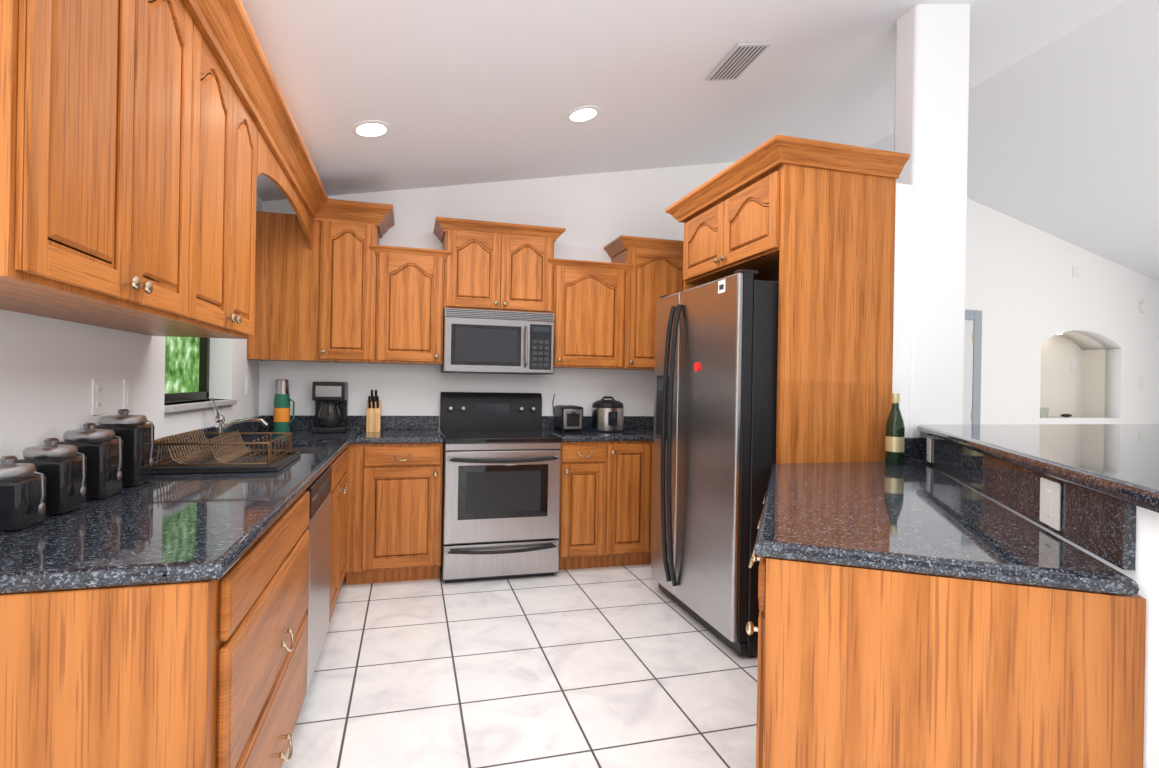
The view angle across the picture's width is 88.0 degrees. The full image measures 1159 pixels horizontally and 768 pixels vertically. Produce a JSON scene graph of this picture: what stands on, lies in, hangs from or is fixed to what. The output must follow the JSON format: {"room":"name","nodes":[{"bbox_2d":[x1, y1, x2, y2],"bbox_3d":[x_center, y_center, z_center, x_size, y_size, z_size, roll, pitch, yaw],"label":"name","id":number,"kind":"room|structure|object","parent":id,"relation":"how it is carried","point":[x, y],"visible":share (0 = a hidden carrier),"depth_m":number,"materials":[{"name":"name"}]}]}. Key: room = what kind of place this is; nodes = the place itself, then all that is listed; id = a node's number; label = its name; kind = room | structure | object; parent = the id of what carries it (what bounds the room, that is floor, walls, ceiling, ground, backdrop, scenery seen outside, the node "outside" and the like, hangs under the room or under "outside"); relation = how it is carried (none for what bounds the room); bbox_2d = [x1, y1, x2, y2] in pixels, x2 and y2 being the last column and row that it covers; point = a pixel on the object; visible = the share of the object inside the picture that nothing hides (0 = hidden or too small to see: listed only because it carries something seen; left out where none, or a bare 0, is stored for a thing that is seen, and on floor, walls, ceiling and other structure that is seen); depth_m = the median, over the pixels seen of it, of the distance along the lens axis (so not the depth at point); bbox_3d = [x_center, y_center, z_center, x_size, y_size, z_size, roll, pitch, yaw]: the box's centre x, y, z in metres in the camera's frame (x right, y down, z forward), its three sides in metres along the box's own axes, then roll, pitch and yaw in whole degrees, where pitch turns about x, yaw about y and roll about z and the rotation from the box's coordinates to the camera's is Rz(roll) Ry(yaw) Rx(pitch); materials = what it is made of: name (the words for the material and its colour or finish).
{"room":"kitchen","nodes":[
{"label":"kitchen","id":0,"kind":"room"},
{"bbox_2d":[0,193,262,458],"bbox_3d":[-1.272,-0.147,0.499,0.220,2.790,7.655,1,0,-16],"label":"wall","id":1,"kind":"structure","parent":0,"point":[51,369],"depth_m":1.88,"materials":[{"name":"white paint"}]},
{"bbox_2d":[91,379,104,415],"bbox_3d":[-1.569,0.042,1.957,0.008,0.118,0.075,1,0,-16],"label":"outlet","id":2,"kind":"object","parent":1,"relation":"attached to","point":[97,396],"depth_m":1.95,"materials":[{"name":"white plastic"}]},
{"bbox_2d":[0,0,207,327],"bbox_3d":[-1.195,-0.628,1.340,0.362,0.895,0.834,1,0,-16],"label":"upper cabinet","id":3,"kind":"object","parent":1,"relation":"attached to","point":[144,144],"depth_m":1.27,"materials":[{"name":"brown wood"}]},
{"bbox_2d":[123,379,133,411],"bbox_3d":[-1.629,0.041,2.169,0.008,0.118,0.075,1,0,-16],"label":"outlet","id":4,"kind":"object","parent":1,"relation":"attached to","point":[128,384],"depth_m":2.16,"materials":[{"name":"white plastic"}]},
{"bbox_2d":[88,24,263,338],"bbox_3d":[-1.387,-0.631,2.017,0.362,0.895,0.829,1,0,-16],"label":"upper cabinet","id":5,"kind":"object","parent":1,"relation":"attached to","point":[235,124],"depth_m":2.10,"materials":[{"name":"brown wood"}]},
{"bbox_2d":[164,336,209,402],"bbox_3d":[-1.987,-0.340,2.928,0.050,0.850,0.980,1,0,-16],"label":"window","id":6,"kind":"structure","parent":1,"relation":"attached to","point":[187,363],"depth_m":3.18,"materials":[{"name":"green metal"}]},
{"bbox_2d":[164,399,236,412],"bbox_3d":[-1.900,0.102,2.955,0.144,0.030,0.976,1,0,-16],"label":"window sill","id":7,"kind":"structure","parent":1,"relation":"attached to","point":[187,406],"depth_m":2.81,"materials":[{"name":"grey"}]},
{"bbox_2d":[245,376,249,394],"bbox_3d":[-2.078,0.009,3.756,0.008,0.118,0.075,1,0,-16],"label":"outlet","id":8,"kind":"object","parent":1,"relation":"attached to","point":[247,381],"depth_m":3.74,"materials":[{"name":"white plastic"}]},
{"bbox_2d":[282,564,757,767],"bbox_3d":[3.060,1.354,1.810,9.680,0.060,7.805,1,0,-16],"label":"floor","id":9,"kind":"structure","parent":0,"point":[630,666],"depth_m":2.56,"materials":[{"name":"tile"}]},
{"bbox_2d":[0,491,309,767],"bbox_3d":[-1.151,0.810,1.593,0.635,0.880,1.105,1,0,-16],"label":"base cabinet","id":10,"kind":"object","parent":9,"relation":"on","point":[205,674],"depth_m":1.12,"materials":[{"name":"brown wood"}]},
{"bbox_2d":[0,398,362,593],"bbox_3d":[-1.415,0.301,2.606,0.663,0.449,3.223,1,0,-16],"label":"countertop","id":11,"kind":"structure","parent":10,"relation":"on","point":[166,528],"depth_m":1.40,"materials":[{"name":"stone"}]},
{"bbox_2d":[0,455,46,531],"bbox_3d":[-1.291,0.245,1.366,0.123,0.163,0.105,1,0,-16],"label":"canister","id":12,"kind":"object","parent":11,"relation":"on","point":[23,488],"visible":1,"depth_m":1.34,"materials":[{"name":"black"}]},
{"bbox_2d":[16,438,86,514],"bbox_3d":[-1.341,0.232,1.534,0.133,0.188,0.115,1,0,-16],"label":"canister","id":13,"kind":"object","parent":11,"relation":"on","point":[62,468],"visible":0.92,"depth_m":1.50,"materials":[{"name":"black"}]},
{"bbox_2d":[58,423,122,499],"bbox_3d":[-1.400,0.218,1.725,0.143,0.213,0.125,1,0,-16],"label":"canister","id":14,"kind":"object","parent":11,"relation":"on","point":[101,450],"visible":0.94,"depth_m":1.68,"materials":[{"name":"black"}]},
{"bbox_2d":[95,409,154,486],"bbox_3d":[-1.463,0.202,1.936,0.153,0.243,0.135,1,0,-16],"label":"canister","id":15,"kind":"object","parent":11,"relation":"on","point":[135,433],"visible":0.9,"depth_m":1.89,"materials":[{"name":"black"}]},
{"bbox_2d":[154,428,300,473],"bbox_3d":[-1.430,0.259,2.429,0.480,0.130,0.510,1,0,-16],"label":"dish rack","id":16,"kind":"object","parent":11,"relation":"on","point":[211,459],"visible":1,"depth_m":2.34,"materials":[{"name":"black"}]},
{"bbox_2d":[273,379,294,431],"bbox_3d":[-1.928,0.143,3.924,0.129,0.345,0.097,1,0,-16],"label":"flask","id":17,"kind":"object","parent":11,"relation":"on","point":[281,416],"visible":0.98,"depth_m":3.88,"materials":[{"name":"green metal"}]},
{"bbox_2d":[311,382,347,432],"bbox_3d":[-1.670,0.153,4.032,0.207,0.335,0.222,1,0,-16],"label":"coffee maker","id":18,"kind":"object","parent":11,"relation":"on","point":[330,399],"visible":1,"depth_m":3.94,"materials":[{"name":"black plastic"}]},
{"bbox_2d":[305,466,331,690],"bbox_3d":[-1.370,0.804,2.433,0.606,0.860,0.620,1,0,-16],"label":"dishwasher","id":19,"kind":"object","parent":9,"relation":"on","point":[319,488],"visible":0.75,"depth_m":2.43,"materials":[{"name":"grey metal"}]},
{"bbox_2d":[329,475,347,622],"bbox_3d":[-1.584,0.893,3.118,0.635,0.700,0.805,1,0,-16],"label":"base cabinet","id":20,"kind":"object","parent":9,"relation":"on","point":[339,498],"depth_m":3.15,"materials":[{"name":"brown wood"}]},
{"bbox_2d":[329,447,348,474],"bbox_3d":[-1.734,0.800,3.651,0.632,0.880,0.418,1,0,-16],"label":"drawer","id":21,"kind":"object","parent":9,"relation":"on","point":[339,465],"depth_m":3.22,"materials":[{"name":"brown wood"}]},
{"bbox_2d":[346,443,442,584],"bbox_3d":[-1.222,0.809,3.989,0.570,0.880,0.670,1,0,-16],"label":"base cabinet","id":22,"kind":"object","parent":9,"relation":"on","point":[394,519],"visible":0.98,"depth_m":3.71,"materials":[{"name":"brown wood"}]},
{"bbox_2d":[262,415,442,443],"bbox_3d":[-1.503,0.293,3.922,1.166,0.138,0.643,1,0,-16],"label":"countertop","id":23,"kind":"structure","parent":22,"relation":"on","point":[407,429],"depth_m":4.13,"materials":[{"name":"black stone"}]},
{"bbox_2d":[366,390,380,431],"bbox_3d":[-1.404,0.182,4.099,0.090,0.286,0.180,1,0,-16],"label":"knife block","id":24,"kind":"object","parent":23,"relation":"on","point":[373,418],"visible":1,"depth_m":4.05,"materials":[{"name":"brown wood"}]},
{"bbox_2d":[440,392,561,582],"bbox_3d":[-0.568,0.663,4.132,0.750,1.195,0.747,1,0,-16],"label":"range","id":25,"kind":"object","parent":9,"relation":"on","point":[501,486],"visible":1,"depth_m":3.85,"materials":[{"name":"grey metal"}]},
{"bbox_2d":[558,441,652,569],"bbox_3d":[0.304,0.835,4.421,1.079,0.880,0.670,1,0,-16],"label":"base cabinet","id":26,"kind":"object","parent":9,"relation":"on","point":[605,511],"visible":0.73,"depth_m":4.09,"materials":[{"name":"brown wood"}]},
{"bbox_2d":[542,416,653,441],"bbox_3d":[0.314,0.325,4.436,1.090,0.138,0.643,1,0,-16],"label":"countertop","id":27,"kind":"structure","parent":26,"relation":"on","point":[638,428],"depth_m":4.39,"materials":[{"name":"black stone"}]},
{"bbox_2d":[552,394,582,431],"bbox_3d":[-0.087,0.212,4.487,0.171,0.271,0.320,1,0,-16],"label":"toaster","id":28,"kind":"object","parent":27,"relation":"on","point":[568,417],"visible":1,"depth_m":4.36,"materials":[{"name":"black plastic"}]},
{"bbox_2d":[591,396,623,431],"bbox_3d":[0.213,0.223,4.505,0.244,0.260,0.253,1,0,-16],"label":"rice cooker","id":29,"kind":"object","parent":27,"relation":"on","point":[607,415],"visible":1,"depth_m":4.41,"materials":[{"name":"silver metal"}]},
{"bbox_2d":[651,269,778,657],"bbox_3d":[0.950,0.378,3.339,0.910,1.818,0.975,1,0,-16],"label":"refrigerator","id":30,"kind":"object","parent":9,"relation":"on","point":[715,401],"visible":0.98,"depth_m":2.95,"materials":[{"name":"silver metal"}]},
{"bbox_2d":[665,134,909,463],"bbox_3d":[1.044,0.089,3.360,0.732,2.399,1.214,1,0,-16],"label":"tall cabinet","id":31,"kind":"object","parent":9,"relation":"on","point":[808,225],"visible":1,"depth_m":2.87,"materials":[{"name":"brown wood"}]},
{"bbox_2d":[894,4,969,462],"bbox_3d":[1.821,-0.350,3.138,0.350,3.303,0.150,1,0,-16],"label":"post","id":32,"kind":"object","parent":9,"relation":"on","point":[931,90],"visible":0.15,"depth_m":3.06,"materials":[{"name":"white paint"}]},
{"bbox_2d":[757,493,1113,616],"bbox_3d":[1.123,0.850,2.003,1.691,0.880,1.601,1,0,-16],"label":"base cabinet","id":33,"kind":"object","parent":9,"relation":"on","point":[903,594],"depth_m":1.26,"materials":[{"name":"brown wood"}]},
{"bbox_2d":[754,432,1138,595],"bbox_3d":[1.071,0.320,2.201,0.720,0.174,2.022,1,0,19],"label":"countertop","id":34,"kind":"structure","parent":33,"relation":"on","point":[920,517],"depth_m":1.49,"materials":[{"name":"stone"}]},
{"bbox_2d":[885,393,904,464],"bbox_3d":[1.478,0.209,2.809,0.081,0.331,0.081,1,0,-16],"label":"wine bottle","id":35,"kind":"object","parent":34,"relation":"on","point":[894,440],"visible":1,"depth_m":2.78,"materials":[{"name":"green glass"}]},
{"bbox_2d":[926,437,931,462],"bbox_3d":[1.632,0.306,2.793,0.008,0.112,0.100,1,0,19],"label":"outlet","id":36,"kind":"object","parent":34,"relation":"attached to","point":[929,440],"depth_m":2.80,"materials":[{"name":"white plastic"}]},
{"bbox_2d":[1040,477,1060,530],"bbox_3d":[1.181,0.298,1.500,0.008,0.115,0.126,1,0,19],"label":"outlet","id":37,"kind":"object","parent":34,"relation":"attached to","point":[1050,503],"depth_m":1.50,"materials":[{"name":"white plastic"}]},
{"bbox_2d":[746,549,1145,767],"bbox_3d":[0.738,0.843,1.293,0.576,0.880,0.475,1,0,-16],"label":"base cabinet","id":38,"kind":"object","parent":9,"relation":"on","point":[860,667],"depth_m":1.25,"materials":[{"name":"brown wood"}]},
{"bbox_2d":[241,0,1158,281],"bbox_3d":[3.176,-1.741,1.776,9.380,1.432,7.705,1,0,-16],"label":"ceiling","id":39,"kind":"structure","parent":0,"point":[1063,118],"depth_m":3.59,"materials":[{"name":"white paint"}]},
{"bbox_2d":[351,120,390,137],"bbox_3d":[-1.147,-1.402,3.306,0.207,0.046,0.210,1,0,-16],"label":"recessed light","id":40,"kind":"object","parent":39,"relation":"in","point":[370,129],"visible":1,"depth_m":3.30,"materials":[{"name":"white plastic"}]},
{"bbox_2d":[566,106,599,122],"bbox_3d":[0.022,-1.615,3.597,0.207,0.046,0.210,1,0,-16],"label":"recessed light","id":41,"kind":"object","parent":39,"relation":"in","point":[582,114],"visible":1,"depth_m":3.59,"materials":[{"name":"white plastic"}]},
{"bbox_2d":[706,42,770,80],"bbox_3d":[0.861,-1.757,3.280,0.200,0.060,0.360,1,0,-16],"label":"ceiling vent","id":42,"kind":"object","parent":39,"relation":"in","point":[738,61],"visible":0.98,"depth_m":3.25,"materials":[{"name":"grey metal"}]},
{"bbox_2d":[259,162,1158,432],"bbox_3d":[2.100,-0.405,5.497,9.280,3.422,0.430,1,0,-16],"label":"wall","id":43,"kind":"structure","parent":0,"point":[1028,295],"depth_m":5.73,"materials":[{"name":"white paint"}]},
{"bbox_2d":[247,199,683,369],"bbox_3d":[-0.602,-0.639,4.277,3.104,1.017,0.439,1,0,-16],"label":"upper cabinet","id":44,"kind":"object","parent":43,"relation":"attached to","point":[347,288],"visible":1,"depth_m":4.03,"materials":[{"name":"brown wood"}]},
{"bbox_2d":[441,308,554,374],"bbox_3d":[-0.588,-0.290,4.276,0.754,0.429,0.450,1,0,-16],"label":"over-the-range microwave","id":45,"kind":"object","parent":44,"relation":"attached to","point":[478,341],"visible":1,"depth_m":4.10,"materials":[{"name":"grey metal"}]},
{"bbox_2d":[963,310,981,423],"bbox_3d":[3.433,0.310,5.643,0.850,2.040,0.018,1,0,-16],"label":"door frame","id":46,"kind":"structure","parent":43,"relation":"attached to","point":[972,368],"depth_m":5.73,"materials":[{"name":"grey"}]},
{"bbox_2d":[1040,407,1048,416],"bbox_3d":[4.831,0.294,6.237,0.071,0.100,0.071,1,0,-25],"label":"glass","id":47,"kind":"object","parent":43,"relation":"in","point":[1043,411],"depth_m":6.21,"materials":[{"name":"clear glass"}]},
{"bbox_2d":[1060,414,1071,416],"bbox_3d":[5.127,0.331,6.321,0.129,0.036,0.080,1,0,-22],"label":"bowl","id":48,"kind":"object","parent":43,"relation":"in","point":[1063,415],"depth_m":6.29,"materials":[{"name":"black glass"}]},
{"bbox_2d":[1071,266,1149,388],"bbox_3d":[5.465,-0.578,6.407,1.075,1.234,0.410,1,0,-16],"label":"plates","id":49,"kind":"object","parent":43,"relation":"attached to","point":[1144,306],"visible":1,"depth_m":6.35,"materials":[{"name":"white plastic"}]},
{"bbox_2d":[892,183,912,460],"bbox_3d":[1.322,0.143,3.989,0.120,2.300,2.051,1,0,-16],"label":"wall","id":50,"kind":"structure","parent":0,"point":[902,288],"depth_m":3.00,"materials":[{"name":"white paint"}]},
{"bbox_2d":[924,462,1158,767],"bbox_3d":[1.440,0.766,1.957,0.148,1.058,2.449,1,0,19],"label":"half wall","id":51,"kind":"structure","parent":0,"point":[1144,575],"depth_m":1.14,"materials":[{"name":"white paint"}]},
{"bbox_2d":[917,424,1158,512],"bbox_3d":[2.246,0.229,2.129,3.212,0.040,1.928,1,0,-16],"label":"raised bar","id":52,"kind":"object","parent":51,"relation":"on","point":[1119,461],"visible":1,"depth_m":1.80,"materials":[{"name":"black stone"}]}
]}

